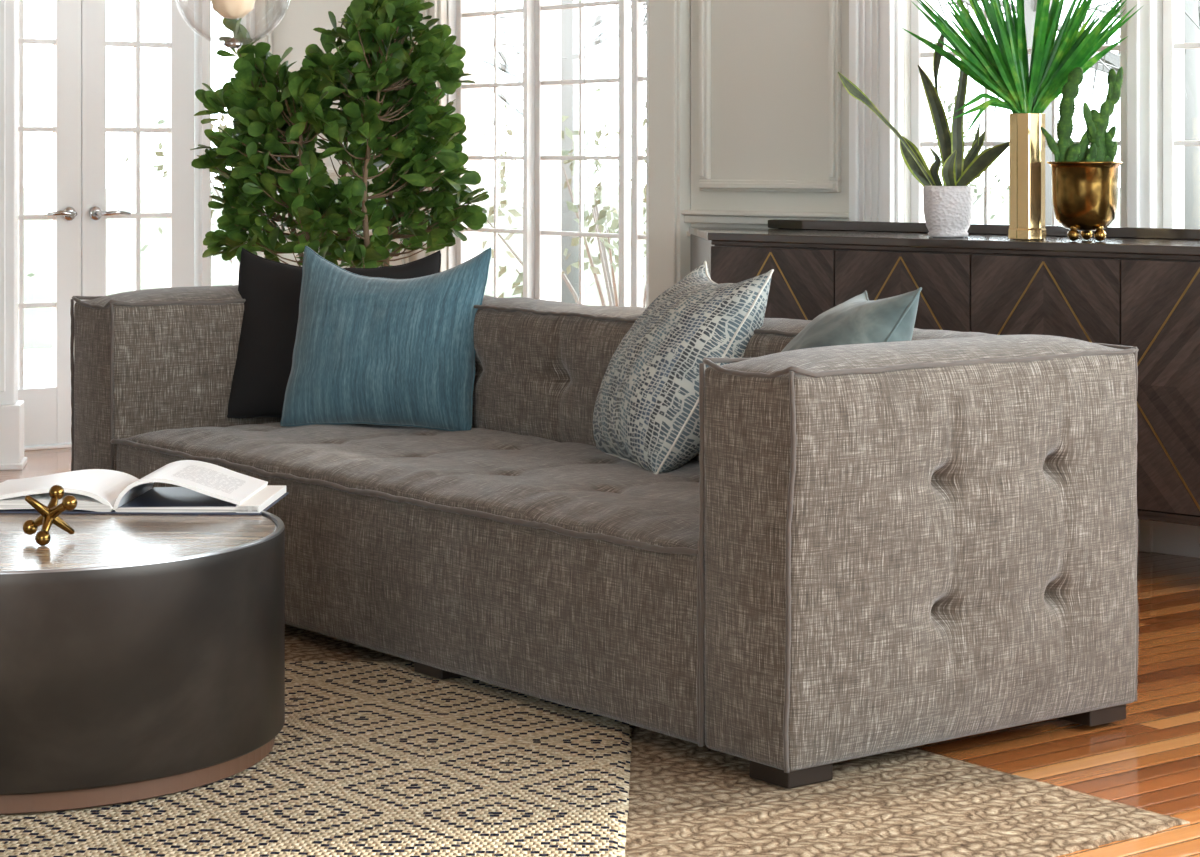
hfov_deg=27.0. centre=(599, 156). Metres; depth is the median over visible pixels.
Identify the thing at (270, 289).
throw pillow
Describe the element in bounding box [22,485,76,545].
jack
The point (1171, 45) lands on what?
window
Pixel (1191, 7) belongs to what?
window
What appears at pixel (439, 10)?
trim
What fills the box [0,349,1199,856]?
floor
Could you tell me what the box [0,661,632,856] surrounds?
rug
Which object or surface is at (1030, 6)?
tree
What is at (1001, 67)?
potted plant
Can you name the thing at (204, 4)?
trim
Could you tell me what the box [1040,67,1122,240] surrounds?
potted cactus
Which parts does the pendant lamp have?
bulb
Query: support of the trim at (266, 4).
attached to the wall at (295, 30)
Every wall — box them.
[194,0,254,286]
[255,0,417,267]
[691,0,1183,228]
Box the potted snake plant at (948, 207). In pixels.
[838,34,1008,237]
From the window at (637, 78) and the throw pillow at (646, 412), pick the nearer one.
the throw pillow at (646, 412)
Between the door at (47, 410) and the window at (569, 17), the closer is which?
the door at (47, 410)
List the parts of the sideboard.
door, door, rail, door, door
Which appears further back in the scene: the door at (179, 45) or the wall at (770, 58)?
the door at (179, 45)
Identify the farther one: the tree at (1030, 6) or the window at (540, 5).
the tree at (1030, 6)
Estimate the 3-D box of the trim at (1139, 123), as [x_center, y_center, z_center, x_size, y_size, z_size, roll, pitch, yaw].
[1.466,-0.200,6.707,0.095,2.500,0.145,0,0,44]
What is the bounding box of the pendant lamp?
[176,0,289,47]
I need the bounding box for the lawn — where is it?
[24,187,1119,349]
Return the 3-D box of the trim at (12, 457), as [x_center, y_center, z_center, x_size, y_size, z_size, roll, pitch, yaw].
[-2.135,-0.325,8.461,0.370,2.750,0.205,0,0,-9]
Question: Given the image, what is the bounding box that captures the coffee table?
[0,510,284,814]
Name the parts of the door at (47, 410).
handle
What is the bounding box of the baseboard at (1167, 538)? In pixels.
[1152,521,1199,557]
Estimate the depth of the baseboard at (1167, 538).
6.59 m
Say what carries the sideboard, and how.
on the floor
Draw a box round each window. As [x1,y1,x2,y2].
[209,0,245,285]
[456,0,522,296]
[482,0,645,304]
[535,0,629,305]
[631,0,645,306]
[911,0,1119,225]
[993,0,1199,228]
[1163,0,1199,227]
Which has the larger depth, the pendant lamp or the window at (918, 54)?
the window at (918, 54)
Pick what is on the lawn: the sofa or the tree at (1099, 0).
the tree at (1099, 0)
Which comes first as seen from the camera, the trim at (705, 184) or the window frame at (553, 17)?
the trim at (705, 184)
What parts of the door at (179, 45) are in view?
handle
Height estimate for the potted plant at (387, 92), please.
1.592 m
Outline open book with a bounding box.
[0,460,288,514]
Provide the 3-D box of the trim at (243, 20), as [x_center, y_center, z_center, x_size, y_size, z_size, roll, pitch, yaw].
[-1.427,-0.235,9.458,0.220,2.430,0.160,0,0,-37]
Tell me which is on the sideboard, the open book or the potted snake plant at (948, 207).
the potted snake plant at (948, 207)
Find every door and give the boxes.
[18,0,80,445]
[81,0,193,300]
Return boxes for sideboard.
[689,219,1199,525]
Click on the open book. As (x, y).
(206, 488)
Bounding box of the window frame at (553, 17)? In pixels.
[447,0,648,307]
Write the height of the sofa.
0.714 m
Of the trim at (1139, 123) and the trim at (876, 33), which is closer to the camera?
the trim at (1139, 123)
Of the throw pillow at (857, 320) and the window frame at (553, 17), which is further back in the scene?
the window frame at (553, 17)
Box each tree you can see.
[937,0,1119,225]
[1099,0,1199,26]
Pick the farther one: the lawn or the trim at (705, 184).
the lawn
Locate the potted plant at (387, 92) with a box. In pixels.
[190,0,488,267]
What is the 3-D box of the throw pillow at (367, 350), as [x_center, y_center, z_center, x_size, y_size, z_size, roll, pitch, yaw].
[-0.520,0.434,6.025,0.493,0.432,0.202,0,0,19]
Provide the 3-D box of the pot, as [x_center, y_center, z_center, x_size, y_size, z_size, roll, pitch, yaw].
[1.236,0.100,6.372,0.191,0.178,0.191,0,0,0]
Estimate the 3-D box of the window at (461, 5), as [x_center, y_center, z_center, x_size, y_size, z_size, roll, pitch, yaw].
[-0.358,-0.325,8.715,0.160,2.250,0.520,0,0,-35]
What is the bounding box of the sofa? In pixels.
[70,285,1138,788]
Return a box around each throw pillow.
[227,247,440,417]
[280,245,490,431]
[593,261,773,473]
[781,287,921,351]
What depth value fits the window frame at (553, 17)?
8.53 m
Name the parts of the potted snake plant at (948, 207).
pot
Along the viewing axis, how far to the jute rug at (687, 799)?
4.00 m
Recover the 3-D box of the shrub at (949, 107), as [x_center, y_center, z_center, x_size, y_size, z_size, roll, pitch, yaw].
[3.263,0.132,25.975,2.604,2.641,3.124,0,0,0]
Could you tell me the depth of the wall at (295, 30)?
9.33 m
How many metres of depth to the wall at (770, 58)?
7.55 m
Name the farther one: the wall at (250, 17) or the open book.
the wall at (250, 17)
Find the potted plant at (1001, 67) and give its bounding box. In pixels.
[902,0,1142,239]
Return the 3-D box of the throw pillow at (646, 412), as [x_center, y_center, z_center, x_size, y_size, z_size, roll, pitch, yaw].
[0.160,0.443,5.341,0.307,0.424,0.459,0,0,-15]
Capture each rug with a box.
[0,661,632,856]
[285,624,1189,856]
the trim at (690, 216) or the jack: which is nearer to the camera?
the jack
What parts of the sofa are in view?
arm, seat, leg, backrest, leg, arm, leg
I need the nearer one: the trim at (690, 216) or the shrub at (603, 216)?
the trim at (690, 216)
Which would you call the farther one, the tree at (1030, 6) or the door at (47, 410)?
the tree at (1030, 6)
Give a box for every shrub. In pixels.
[125,110,232,264]
[482,88,645,306]
[933,43,1008,218]
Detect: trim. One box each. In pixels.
[0,0,26,469]
[24,0,208,450]
[262,0,408,264]
[418,0,446,271]
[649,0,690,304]
[681,210,848,236]
[699,0,840,192]
[849,0,903,221]
[1120,0,1162,551]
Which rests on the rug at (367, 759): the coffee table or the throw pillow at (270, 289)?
the coffee table
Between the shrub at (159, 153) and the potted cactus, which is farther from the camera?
the shrub at (159, 153)

